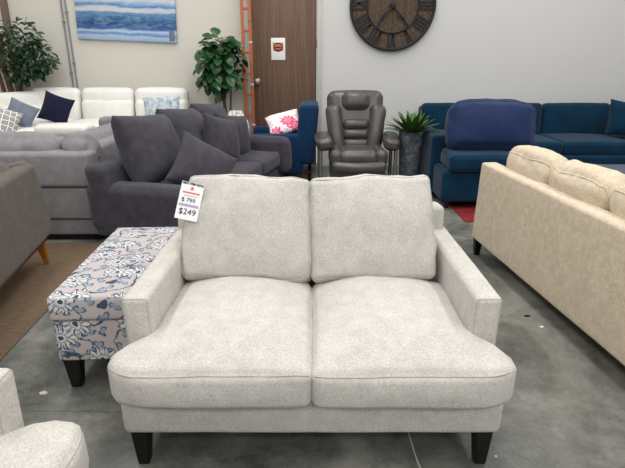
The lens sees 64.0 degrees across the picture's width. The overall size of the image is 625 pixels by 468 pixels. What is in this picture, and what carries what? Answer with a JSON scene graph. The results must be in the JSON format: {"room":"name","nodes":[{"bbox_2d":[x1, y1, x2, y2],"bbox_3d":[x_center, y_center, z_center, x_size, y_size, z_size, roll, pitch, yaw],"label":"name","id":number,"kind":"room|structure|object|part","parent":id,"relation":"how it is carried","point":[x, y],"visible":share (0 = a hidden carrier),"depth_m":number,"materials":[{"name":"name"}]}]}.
{"room":"store","nodes":[
{"label":"store","id":0,"kind":"room"},
{"bbox_2d":[0,163,624,467],"bbox_3d":[0.100,0.458,3.278,10.600,0.100,9.100,0,19,0],"label":"floor","id":1,"kind":"structure","parent":0,"point":[565,408],"depth_m":2.17,"materials":[{"name":"concrete"}]},
{"bbox_2d":[0,16,61,92],"bbox_3d":[-3.843,-1.834,6.713,1.064,1.998,0.569,0,19,0],"label":"ficus tree","id":2,"kind":"object","parent":1,"relation":"on","point":[37,70],"visible":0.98,"depth_m":6.49,"materials":[{"name":"green plant"}]},
{"bbox_2d":[0,368,87,467],"bbox_3d":[-1.209,0.751,0.795,1.173,0.962,1.442,0,19,0],"label":"armchair","id":3,"kind":"object","parent":1,"relation":"on","point":[50,443],"visible":1,"depth_m":1.35,"materials":[{"name":"fabric"}]},
{"bbox_3d":[-1.265,0.556,1.407,0.872,0.370,0.112,0,19,0],"label":"arm","id":4,"kind":"part","parent":3,"relation":"part of","materials":[{"name":"fabric"}]},
{"bbox_2d":[0,418,87,467],"bbox_3d":[-0.997,0.709,1.155,0.746,0.320,0.725,0,19,0],"label":"seat cushion","id":5,"kind":"object","parent":3,"relation":"on","point":[50,443],"depth_m":1.35,"materials":[{"name":"fabric"}]},
{"bbox_2d":[0,243,101,360],"bbox_3d":[-3.322,0.510,2.962,3.555,0.006,2.670,0,19,0],"label":"carpet","id":6,"kind":"object","parent":1,"relation":"on","point":[23,300],"visible":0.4,"depth_m":3.38,"materials":[{"name":"brown carpet"}]},
{"bbox_2d":[0,161,52,289],"bbox_3d":[-2.189,0.153,2.732,0.885,0.832,1.973,-4,19,-10],"label":"sofa","id":7,"kind":"object","parent":6,"relation":"on","point":[25,220],"visible":1,"depth_m":3.22,"materials":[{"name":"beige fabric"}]},
{"bbox_2d":[0,162,9,173],"bbox_3d":[-2.072,-0.171,3.081,0.221,0.441,0.807,4,18,-13],"label":"cushion","id":8,"kind":"object","parent":7,"relation":"on","point":[4,169],"depth_m":3.28,"materials":[{"name":"beige fabric"}]},
{"bbox_3d":[-2.401,-0.266,3.508,0.800,0.459,0.120,-4,19,-10],"label":"arm","id":9,"kind":"part","parent":7,"relation":"part of","materials":[{"name":"beige fabric"}]},
{"bbox_3d":[-2.195,0.347,2.792,0.790,0.045,1.900,-4,19,-10],"label":"wood rail","id":10,"kind":"part","parent":7,"relation":"part of","materials":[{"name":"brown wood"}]},
{"bbox_3d":[-2.016,0.143,3.731,0.064,0.200,0.064,-4,19,-10],"label":"leg","id":11,"kind":"part","parent":7,"relation":"part of","materials":[{"name":"brown wood"}]},
{"bbox_2d":[0,116,119,239],"bbox_3d":[-2.722,-0.673,5.032,1.831,0.896,2.002,0,19,0],"label":"sectional sofa","id":12,"kind":"object","parent":1,"relation":"on","point":[59,163],"visible":0.49,"depth_m":4.14,"materials":[{"name":"grey fabric"}]},
{"bbox_2d":[0,132,63,150],"bbox_3d":[-2.619,-0.713,4.270,1.025,0.326,0.344,0,13,0],"label":"cushion","id":13,"kind":"object","parent":12,"relation":"on","point":[9,141],"depth_m":4.13,"materials":[{"name":"grey fabric"}]},
{"bbox_3d":[-2.705,-0.546,4.158,1.793,0.293,0.230,0,19,0],"label":"panel","id":14,"kind":"part","parent":12,"relation":"part of","materials":[{"name":"grey fabric"}]},
{"bbox_3d":[-2.705,-0.282,4.260,1.793,0.278,0.209,0,19,0],"label":"panel","id":15,"kind":"part","parent":12,"relation":"part of","materials":[{"name":"grey fabric"}]},
{"bbox_3d":[-2.705,-0.087,4.338,1.791,0.148,0.190,0,19,0],"label":"panel","id":16,"kind":"part","parent":12,"relation":"part of","materials":[{"name":"grey fabric"}]},
{"bbox_2d":[62,132,101,160],"bbox_3d":[-1.971,-0.713,4.274,0.310,0.321,0.344,0,13,0],"label":"cushion","id":17,"kind":"object","parent":12,"relation":"on","point":[90,143],"depth_m":4.15,"materials":[{"name":"grey fabric"}]},
{"bbox_2d":[61,123,112,140],"bbox_3d":[-2.160,-0.912,5.078,0.273,0.331,1.605,6,19,-2],"label":"cushion","id":18,"kind":"object","parent":12,"relation":"on","point":[103,132],"depth_m":4.93,"materials":[{"name":"grey fabric"}]},
{"bbox_3d":[-2.140,-1.025,5.802,0.564,0.664,0.205,0,19,0],"label":"arm","id":19,"kind":"part","parent":12,"relation":"part of","materials":[{"name":"grey fabric"}]},
{"bbox_3d":[-2.000,-0.649,5.170,0.200,0.740,1.750,0,19,0],"label":"panel","id":20,"kind":"part","parent":12,"relation":"part of","materials":[{"name":"grey fabric"}]},
{"bbox_2d":[0,87,188,136],"bbox_3d":[-3.039,-1.205,6.146,2.738,1.076,1.973,0,19,0],"label":"sectional sofa","id":21,"kind":"object","parent":1,"relation":"on","point":[94,103],"visible":0.3,"depth_m":6.70,"materials":[{"name":"white fabric"}]},
{"bbox_2d":[0,107,22,131],"bbox_3d":[-3.501,-1.261,5.597,0.497,0.453,0.202,-11,22,-29],"label":"throw pillow","id":22,"kind":"object","parent":21,"relation":"on","point":[9,120],"visible":0.73,"depth_m":5.61,"materials":[{"name":"grey fabric"}]},
{"bbox_2d":[7,97,39,126],"bbox_3d":[-3.441,-1.419,5.902,0.414,0.387,0.186,-7,20,-20],"label":"throw pillow","id":23,"kind":"object","parent":21,"relation":"on","point":[29,113],"visible":0.67,"depth_m":5.88,"materials":[{"name":"blue fabric"}]},
{"bbox_2d":[16,125,34,131],"bbox_3d":[-3.750,-1.086,5.919,1.000,0.360,1.250,7,20,19],"label":"seat cushion","id":24,"kind":"object","parent":21,"relation":"on","point":[20,129],"depth_m":5.82,"materials":[{"name":"white fabric"}]},
{"bbox_2d":[32,118,73,125],"bbox_3d":[-3.480,-1.269,6.417,0.676,0.383,0.854,0,19,0],"label":"seat cushion","id":25,"kind":"object","parent":21,"relation":"on","point":[37,121],"depth_m":6.24,"materials":[{"name":"white fabric"}]},
{"bbox_2d":[37,91,75,122],"bbox_3d":[-3.160,-1.541,6.165,0.460,0.445,0.162,-2,19,-7],"label":"throw pillow","id":26,"kind":"object","parent":21,"relation":"on","point":[57,109],"visible":0.92,"depth_m":6.12,"materials":[{"name":"fabric"}]},
{"bbox_2d":[67,118,98,126],"bbox_3d":[-2.775,-1.268,6.416,0.706,0.383,0.855,0,19,0],"label":"seat cushion","id":27,"kind":"object","parent":21,"relation":"on","point":[94,121],"depth_m":6.23,"materials":[{"name":"white fabric"}]},
{"bbox_2d":[143,96,179,114],"bbox_3d":[-1.930,-1.608,6.406,0.515,0.317,0.143,1,19,4],"label":"throw pillow","id":28,"kind":"object","parent":21,"relation":"on","point":[150,104],"visible":0.54,"depth_m":6.36,"materials":[{"name":"blue fabric"}]},
{"bbox_2d":[47,227,178,386],"bbox_3d":[-0.970,0.338,2.713,0.431,0.495,0.986,-1,19,-3],"label":"storage ottoman","id":29,"kind":"object","parent":1,"relation":"on","point":[86,311],"visible":0.55,"depth_m":2.27,"materials":[{"name":"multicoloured fabric"}]},
{"bbox_3d":[-1.112,0.636,2.352,0.074,0.165,0.074,-1,19,-3],"label":"leg","id":30,"kind":"part","parent":29,"relation":"part of","materials":[{"name":"black paint"}]},
{"bbox_3d":[-0.970,0.170,2.655,0.431,0.140,0.986,-1,19,-3],"label":"lid","id":31,"kind":"part","parent":29,"relation":"part of","materials":[{"name":"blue fabric"}]},
{"bbox_2d":[84,103,291,237],"bbox_3d":[-1.035,-0.719,4.929,1.095,1.049,2.344,5,20,13],"label":"sofa","id":32,"kind":"object","parent":1,"relation":"on","point":[130,189],"visible":0.52,"depth_m":4.04,"materials":[{"name":"grey fabric"}]},
{"bbox_3d":[-1.396,-0.616,5.060,0.309,0.585,2.325,5,20,13],"label":"frame","id":33,"kind":"part","parent":32,"relation":"part of","materials":[{"name":"grey fabric"}]},
{"bbox_3d":[-1.334,-0.202,4.041,1.000,0.424,0.225,5,20,13],"label":"arm","id":34,"kind":"part","parent":32,"relation":"part of","materials":[{"name":"grey fabric"}]},
{"bbox_2d":[111,114,180,182],"bbox_3d":[-1.387,-0.732,4.310,0.371,0.602,0.683,-15,9,20],"label":"cushion","id":35,"kind":"object","parent":32,"relation":"on","point":[148,146],"depth_m":4.07,"materials":[{"name":"grey fabric"}]},
{"bbox_2d":[154,108,203,143],"bbox_3d":[-1.236,-0.932,4.887,0.375,0.600,0.680,-16,10,18],"label":"cushion","id":36,"kind":"object","parent":32,"relation":"on","point":[190,120],"depth_m":4.67,"materials":[{"name":"grey fabric"}]},
{"bbox_2d":[155,175,233,183],"bbox_3d":[-1.091,-0.390,4.371,0.742,0.221,0.634,5,20,13],"label":"seat cushion","id":37,"kind":"object","parent":32,"relation":"on","point":[160,180],"depth_m":4.19,"materials":[{"name":"grey fabric"}]},
{"bbox_2d":[164,130,237,184],"bbox_3d":[-0.930,-0.551,4.241,0.660,0.637,0.349,-7,20,-18],"label":"throw pillow","id":38,"kind":"object","parent":32,"relation":"on","point":[194,155],"visible":0.65,"depth_m":4.12,"materials":[{"name":"grey fabric"}]},
{"bbox_2d":[188,103,227,117],"bbox_3d":[-1.082,-1.131,5.465,0.364,0.600,0.680,-16,11,15],"label":"cushion","id":39,"kind":"object","parent":32,"relation":"on","point":[209,109],"depth_m":5.18,"materials":[{"name":"grey fabric"}]},
{"bbox_2d":[203,113,239,160],"bbox_3d":[-0.899,-0.919,4.971,0.260,0.594,0.600,9,21,24],"label":"throw pillow","id":40,"kind":"object","parent":32,"relation":"on","point":[221,134],"visible":0.61,"depth_m":4.81,"materials":[{"name":"grey fabric"}]},
{"bbox_2d":[214,111,250,154],"bbox_3d":[-0.860,-1.046,5.404,0.266,0.576,0.583,12,22,31],"label":"throw pillow","id":41,"kind":"object","parent":32,"relation":"on","point":[241,121],"visible":0.43,"depth_m":5.37,"materials":[{"name":"grey fabric"}]},
{"bbox_2d":[230,161,261,175],"bbox_3d":[-0.939,-0.590,4.955,0.742,0.223,0.635,5,20,13],"label":"seat cushion","id":42,"kind":"object","parent":32,"relation":"on","point":[241,167],"depth_m":4.88,"materials":[{"name":"grey fabric"}]},
{"bbox_2d":[239,150,279,174],"bbox_3d":[-0.784,-0.790,5.537,0.741,0.222,0.634,5,20,13],"label":"seat cushion","id":43,"kind":"object","parent":32,"relation":"on","point":[269,160],"depth_m":5.41,"materials":[{"name":"grey fabric"}]},
{"bbox_3d":[-0.735,-0.957,5.912,0.997,0.424,0.225,5,20,13],"label":"arm","id":44,"kind":"part","parent":32,"relation":"part of","materials":[{"name":"grey fabric"}]},
{"bbox_2d":[193,27,247,111],"bbox_3d":[-1.213,-1.776,6.735,0.732,1.874,0.658,0,19,0],"label":"fiddle leaf fig","id":45,"kind":"object","parent":1,"relation":"on","point":[217,79],"visible":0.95,"depth_m":6.45,"materials":[{"name":"plant"}]},
{"bbox_2d":[228,111,249,133],"bbox_3d":[-1.000,-1.150,6.490,0.400,0.850,0.422,0,19,0],"label":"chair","id":46,"kind":"object","parent":1,"relation":"on","point":[231,113],"visible":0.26,"depth_m":6.50,"materials":[{"name":"white fabric"}]},
{"bbox_2d":[240,0,255,133],"bbox_3d":[-0.874,-2.183,6.800,0.143,2.600,0.048,0,19,0],"label":"ladder","id":47,"kind":"object","parent":1,"relation":"on","point":[250,52],"visible":0.79,"depth_m":6.73,"materials":[{"name":"orange wood"}]},
{"bbox_3d":[-0.925,-2.183,6.800,0.040,2.600,0.040,0,19,0],"label":"post","id":48,"kind":"part","parent":47,"relation":"part of","materials":[{"name":"orange wood"}]},
{"bbox_3d":[-0.825,-2.183,6.800,0.040,2.600,0.040,0,19,0],"label":"post","id":49,"kind":"part","parent":47,"relation":"part of","materials":[{"name":"orange wood"}]},
{"bbox_2d":[249,100,318,180],"bbox_3d":[-0.370,-1.232,6.556,0.899,0.961,0.863,0,19,0],"label":"armchair","id":50,"kind":"object","parent":1,"relation":"on","point":[303,145],"visible":0.54,"depth_m":6.14,"materials":[{"name":"blue fabric"}]},
{"bbox_3d":[-0.470,-1.239,6.945,0.680,0.500,0.120,0,19,0],"label":"arm","id":51,"kind":"part","parent":50,"relation":"part of","materials":[{"name":"blue fabric"}]},
{"bbox_3d":[-0.470,-0.998,6.245,0.680,0.500,0.120,0,19,0],"label":"arm","id":52,"kind":"part","parent":50,"relation":"part of","materials":[{"name":"blue fabric"}]},
{"bbox_2d":[265,109,297,133],"bbox_3d":[-0.360,-1.403,6.317,0.478,0.312,0.339,-3,19,-8],"label":"throw pillow","id":53,"kind":"object","parent":50,"relation":"on","point":[285,122],"visible":0.81,"depth_m":6.22,"materials":[{"name":"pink fabric"}]},
{"bbox_3d":[-0.070,-1.345,6.517,0.298,0.722,0.863,0,19,0],"label":"backrest","id":54,"kind":"part","parent":50,"relation":"part of","materials":[{"name":"blue fabric"}]},
{"bbox_2d":[108,173,515,463],"bbox_3d":[0.000,0.265,2.206,1.442,0.962,1.173,0,19,0],"label":"loveseat","id":55,"kind":"object","parent":1,"relation":"on","point":[347,303],"visible":0.99,"depth_m":1.88,"materials":[{"name":"fabric"}]},
{"bbox_3d":[-0.642,0.783,1.903,0.069,0.180,0.069,0,19,0],"label":"leg","id":56,"kind":"part","parent":55,"relation":"part of","materials":[{"name":"black paint"}]},
{"bbox_3d":[-0.647,0.265,2.280,0.111,0.370,0.872,0,19,0],"label":"arm","id":57,"kind":"part","parent":55,"relation":"part of","materials":[{"name":"fabric"}]},
{"bbox_2d":[174,180,204,221],"bbox_3d":[-0.548,-0.149,2.252,0.084,0.178,0.144,9,21,25],"label":"price tag","id":58,"kind":"object","parent":55,"relation":"hanging from","point":[190,196],"visible":1,"depth_m":2.24,"materials":[{"name":"white paper"}]},
{"bbox_2d":[108,276,311,409],"bbox_3d":[-0.359,0.408,2.031,0.724,0.321,0.742,0,19,0],"label":"seat cushion","id":59,"kind":"object","parent":55,"relation":"on","point":[210,342],"depth_m":1.76,"materials":[{"name":"fabric"}]},
{"bbox_2d":[182,173,311,281],"bbox_3d":[-0.299,-0.022,2.379,0.622,0.507,0.318,2,-5,1],"label":"cushion","id":60,"kind":"object","parent":55,"relation":"on","point":[253,226],"depth_m":2.25,"materials":[{"name":"fabric"}]},
{"bbox_3d":[-0.010,0.092,2.665,1.372,0.534,0.161,0,14,0],"label":"frame","id":61,"kind":"part","parent":55,"relation":"part of","materials":[{"name":"fabric"}]},
{"bbox_2d":[310,174,436,281],"bbox_3d":[0.274,-0.023,2.376,0.593,0.511,0.318,-2,-5,-1],"label":"cushion","id":62,"kind":"object","parent":55,"relation":"on","point":[363,226],"depth_m":2.25,"materials":[{"name":"fabric"}]},
{"bbox_2d":[311,276,515,409],"bbox_3d":[0.355,0.407,2.031,0.725,0.320,0.746,0,19,0],"label":"seat cushion","id":63,"kind":"object","parent":55,"relation":"on","point":[378,342],"depth_m":1.77,"materials":[{"name":"fabric"}]},
{"bbox_3d":[0.642,0.266,2.280,0.112,0.370,0.872,0,19,0],"label":"arm","id":64,"kind":"part","parent":55,"relation":"part of","materials":[{"name":"fabric"}]},
{"bbox_3d":[0.638,0.783,1.903,0.069,0.180,0.069,0,19,0],"label":"leg","id":65,"kind":"part","parent":55,"relation":"part of","materials":[{"name":"black paint"}]},
{"bbox_2d":[314,90,399,177],"bbox_3d":[0.509,-1.059,5.782,0.984,1.130,1.009,0,19,0],"label":"recliner","id":66,"kind":"object","parent":1,"relation":"on","point":[353,140],"visible":0.94,"depth_m":5.82,"materials":[{"name":"grey leather"}]},
{"bbox_3d":[0.090,-0.712,5.646,0.044,0.510,0.044,0,19,0],"label":"arm post","id":67,"kind":"part","parent":66,"relation":"part of","materials":[{"name":"metal"}]},
{"bbox_3d":[0.125,-1.062,5.696,0.193,0.151,0.442,-9,25,-1],"label":"armrest","id":68,"kind":"part","parent":66,"relation":"part of","materials":[{"name":"grey leather"}]},
{"bbox_3d":[0.509,-1.324,6.027,0.671,0.803,0.260,0,5,0],"label":"backrest","id":69,"kind":"part","parent":66,"relation":"part of","materials":[{"name":"grey leather"}]},
{"bbox_3d":[0.510,-0.772,5.837,0.620,0.200,0.500,0,19,0],"label":"seat","id":70,"kind":"part","parent":66,"relation":"part of","materials":[{"name":"grey leather"}]},
{"bbox_3d":[0.510,-0.900,5.718,0.444,0.203,0.502,0,19,0],"label":"seat","id":71,"kind":"part","parent":66,"relation":"part of","materials":[{"name":"grey leather"}]},
{"bbox_3d":[0.930,-0.840,6.003,0.044,0.520,0.044,0,19,0],"label":"arm post","id":72,"kind":"part","parent":66,"relation":"part of","materials":[{"name":"metal"}]},
{"bbox_3d":[0.895,-1.062,5.695,0.192,0.151,0.438,9,25,1],"label":"armrest","id":73,"kind":"part","parent":66,"relation":"part of","materials":[{"name":"grey leather"}]},
{"bbox_3d":[0.930,-0.712,5.646,0.044,0.510,0.044,0,19,0],"label":"arm post","id":74,"kind":"part","parent":66,"relation":"part of","materials":[{"name":"metal"}]},
{"bbox_2d":[383,110,442,174],"bbox_3d":[1.133,-0.948,5.776,0.684,0.932,0.699,12,22,31],"label":"potted succulent","id":75,"kind":"object","parent":1,"relation":"on","point":[411,133],"visible":0.92,"depth_m":5.64,"materials":[{"name":"green plant"}]},
{"bbox_2d":[399,130,423,174],"bbox_3d":[1.125,-0.834,5.794,0.290,0.705,0.290,0,19,0],"label":"planter","id":76,"kind":"object","parent":75,"relation":"attached to","point":[411,143],"depth_m":5.65,"materials":[{"name":"stone"}]},
{"bbox_2d":[449,202,476,221],"bbox_3d":[2.530,-0.334,5.411,2.140,0.008,1.350,0,19,0],"label":"rug","id":77,"kind":"object","parent":1,"relation":"on","point":[465,210],"visible":0.18,"depth_m":5.16,"materials":[{"name":"red carpet"}]},
{"bbox_2d":[591,164,624,175],"bbox_3d":[3.100,-0.374,4.800,1.053,0.482,0.853,1,19,4],"label":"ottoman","id":78,"kind":"object","parent":77,"relation":"on","point":[620,168],"visible":0.05,"depth_m":4.93,"materials":[{"name":"fabric"}]},
{"bbox_2d":[418,103,624,207],"bbox_3d":[3.144,-1.046,6.064,3.731,0.930,2.351,0,19,0],"label":"sectional sofa","id":79,"kind":"object","parent":1,"relation":"on","point":[576,131],"visible":0.54,"depth_m":6.13,"materials":[{"name":"teal fabric"}]},
{"bbox_3d":[1.370,-1.042,6.251,0.183,0.622,1.752,0,19,0],"label":"arm","id":80,"kind":"part","parent":79,"relation":"part of","materials":[{"name":"teal fabric"}]},
{"bbox_2d":[420,103,453,128],"bbox_3d":[1.820,-1.558,6.856,0.687,0.471,0.261,0,11,0],"label":"cushion","id":81,"kind":"object","parent":79,"relation":"on","point":[437,111],"depth_m":6.73,"materials":[{"name":"teal fabric"}]},
{"bbox_2d":[439,129,510,171],"bbox_3d":[1.775,-1.033,5.948,0.822,0.220,2.122,0,19,0],"label":"cushion","id":82,"kind":"object","parent":79,"relation":"on","point":[450,160],"depth_m":4.97,"materials":[{"name":"teal fabric"}]},
{"bbox_2d":[445,98,535,150],"bbox_3d":[1.841,-1.125,5.181,0.902,0.553,0.433,2,19,5],"label":"cushion","id":83,"kind":"object","parent":79,"relation":"on","point":[496,124],"visible":0.82,"depth_m":5.03,"materials":[{"name":"blue fabric"}]},
{"bbox_2d":[530,103,541,134],"bbox_3d":[2.651,-1.558,6.857,0.925,0.472,0.262,0,11,0],"label":"cushion","id":84,"kind":"object","parent":79,"relation":"on","point":[538,129],"depth_m":6.75,"materials":[{"name":"teal fabric"}]},
{"bbox_2d":[534,134,562,153],"bbox_3d":[2.640,-1.185,6.561,0.883,0.212,0.925,0,19,0],"label":"seat cushion","id":85,"kind":"object","parent":79,"relation":"on","point":[543,141],"depth_m":6.13,"materials":[{"name":"teal fabric"}]},
{"bbox_2d":[540,103,609,133],"bbox_3d":[3.581,-1.557,6.857,0.904,0.471,0.264,0,11,0],"label":"cushion","id":86,"kind":"object","parent":79,"relation":"on","point":[556,118],"depth_m":6.74,"materials":[{"name":"teal fabric"}]},
{"bbox_2d":[540,133,624,154],"bbox_3d":[3.525,-1.185,6.562,0.884,0.214,0.924,0,19,0],"label":"seat cushion","id":87,"kind":"object","parent":79,"relation":"on","point":[572,143],"depth_m":6.14,"materials":[{"name":"teal fabric"}]},
{"bbox_3d":[3.500,-0.995,6.638,2.650,0.260,1.000,0,19,0],"label":"seat","id":88,"kind":"part","parent":79,"relation":"part of","materials":[{"name":"teal fabric"}]},
{"bbox_2d":[604,99,624,134],"bbox_3d":[4.020,-1.464,6.370,0.545,0.492,0.223,2,19,7],"label":"throw pillow","id":89,"kind":"object","parent":79,"relation":"on","point":[616,123],"visible":1,"depth_m":6.33,"materials":[{"name":"teal fabric"}]},
{"bbox_2d":[607,135,624,139],"bbox_3d":[4.410,-1.186,6.562,0.884,0.212,0.924,0,19,0],"label":"seat cushion","id":90,"kind":"object","parent":79,"relation":"on","point":[616,136],"depth_m":6.58,"materials":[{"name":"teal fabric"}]},
{"bbox_2d":[472,144,624,365],"bbox_3d":[1.822,0.063,2.868,0.943,0.913,2.203,-2,19,-5],"label":"sofa","id":91,"kind":"object","parent":1,"relation":"on","point":[557,222],"visible":1,"depth_m":2.79,"materials":[{"name":"beige fabric"}]},
{"bbox_3d":[1.305,0.093,3.960,0.060,0.145,0.059,-2,19,-5],"label":"leg","id":92,"kind":"part","parent":91,"relation":"part of","materials":[{"name":"black paint"}]},
{"bbox_2d":[506,144,568,184],"bbox_3d":[1.543,-0.337,3.403,0.282,0.514,0.612,-11,20,-1],"label":"cushion","id":93,"kind":"object","parent":91,"relation":"on","point":[536,164],"depth_m":3.23,"materials":[{"name":"beige fabric"}]},
{"bbox_2d":[550,160,624,211],"bbox_3d":[1.592,-0.148,2.867,0.277,0.490,0.623,-11,20,-1],"label":"cushion","id":94,"kind":"object","parent":91,"relation":"on","point":[593,186],"depth_m":2.71,"materials":[{"name":"beige fabric"}]},
{"bbox_2d":[611,185,624,218],"bbox_3d":[1.644,0.034,2.320,0.281,0.492,0.612,-11,20,-1],"label":"cushion","id":95,"kind":"object","parent":91,"relation":"on","point":[617,191],"depth_m":2.45,"materials":[{"name":"beige fabric"}]},
{"bbox_2d":[0,0,624,165],"bbox_3d":[0.100,-3.394,6.631,10.600,5.000,0.150,0,19,0],"label":"wall","id":96,"kind":"structure","parent":0,"point":[530,51],"depth_m":6.88,"materials":[{"name":"white paint"}]},
{"bbox_2d":[0,0,22,91],"bbox_3d":[-4.100,-2.509,6.825,0.080,3.200,0.059,0,19,0],"label":"trim","id":97,"kind":"structure","parent":96,"relation":"attached to","point":[4,8],"depth_m":6.67,"materials":[{"name":"brown wood"}]},
{"bbox_2d":[60,0,73,87],"bbox_3d":[-3.345,-2.607,6.805,0.040,3.400,0.026,0,19,0],"label":"conduit pipe","id":98,"kind":"object","parent":96,"relation":"attached to","point":[63,21],"visible":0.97,"depth_m":6.80,"materials":[{"name":"grey metal"}]},
{"bbox_2d":[64,0,78,88],"bbox_3d":[-3.288,-2.607,6.805,0.040,3.400,0.026,0,19,0],"label":"conduit pipe","id":99,"kind":"object","parent":96,"relation":"attached to","point":[65,11],"visible":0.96,"depth_m":6.80,"materials":[{"name":"grey metal"}]},
{"bbox_2d":[74,0,176,42],"bbox_3d":[-2.492,-3.049,6.646,1.365,0.952,0.044,0,19,0],"label":"canvas painting","id":100,"kind":"object","parent":96,"relation":"attached to","point":[122,20],"visible":1,"depth_m":6.69,"materials":[{"name":"fabric"}]},
{"bbox_2d":[243,0,252,132],"bbox_3d":[-0.895,-2.320,6.969,0.060,2.750,0.150,0,19,0],"label":"trim","id":101,"kind":"structure","parent":96,"relation":"attached to","point":[245,4],"depth_m":6.88,"materials":[{"name":"paint"}]},
{"bbox_2d":[251,0,316,164],"bbox_3d":[-0.392,-2.288,6.937,0.926,2.690,0.141,0,19,0],"label":"door","id":102,"kind":"structure","parent":96,"relation":"in","point":[280,86],"depth_m":6.91,"materials":[{"name":"brown laminate"}]},
{"bbox_3d":[-0.775,-2.125,6.970,0.088,0.088,0.096,0,19,0],"label":"knob","id":103,"kind":"part","parent":102,"relation":"part of","materials":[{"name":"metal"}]},
{"bbox_2d":[271,38,284,59],"bbox_3d":[-0.471,-2.543,6.872,0.193,0.285,0.006,0,19,0],"label":"poster","id":104,"kind":"object","parent":102,"relation":"attached to","point":[277,44],"visible":1,"depth_m":6.87,"materials":[{"name":"white paper"}]},
{"bbox_2d":[273,43,282,51],"bbox_3d":[-0.471,-2.564,6.863,0.132,0.120,0.001,0,19,0],"label":"picture","id":105,"kind":"object","parent":104,"relation":"attached to","point":[277,47],"depth_m":6.86},
{"bbox_2d":[317,0,321,165],"bbox_3d":[0.095,-2.320,6.969,0.060,2.750,0.150,0,19,0],"label":"trim","id":106,"kind":"structure","parent":96,"relation":"attached to","point":[319,2],"depth_m":6.86,"materials":[{"name":"paint"}]},
{"bbox_2d":[349,0,435,50],"bbox_3d":[1.065,-3.033,6.627,1.150,1.150,0.063,0,19,0],"label":"wall clock","id":107,"kind":"object","parent":96,"relation":"attached to","point":[385,25],"visible":1,"depth_m":6.69,"materials":[{"name":"brown wood"}]}
]}

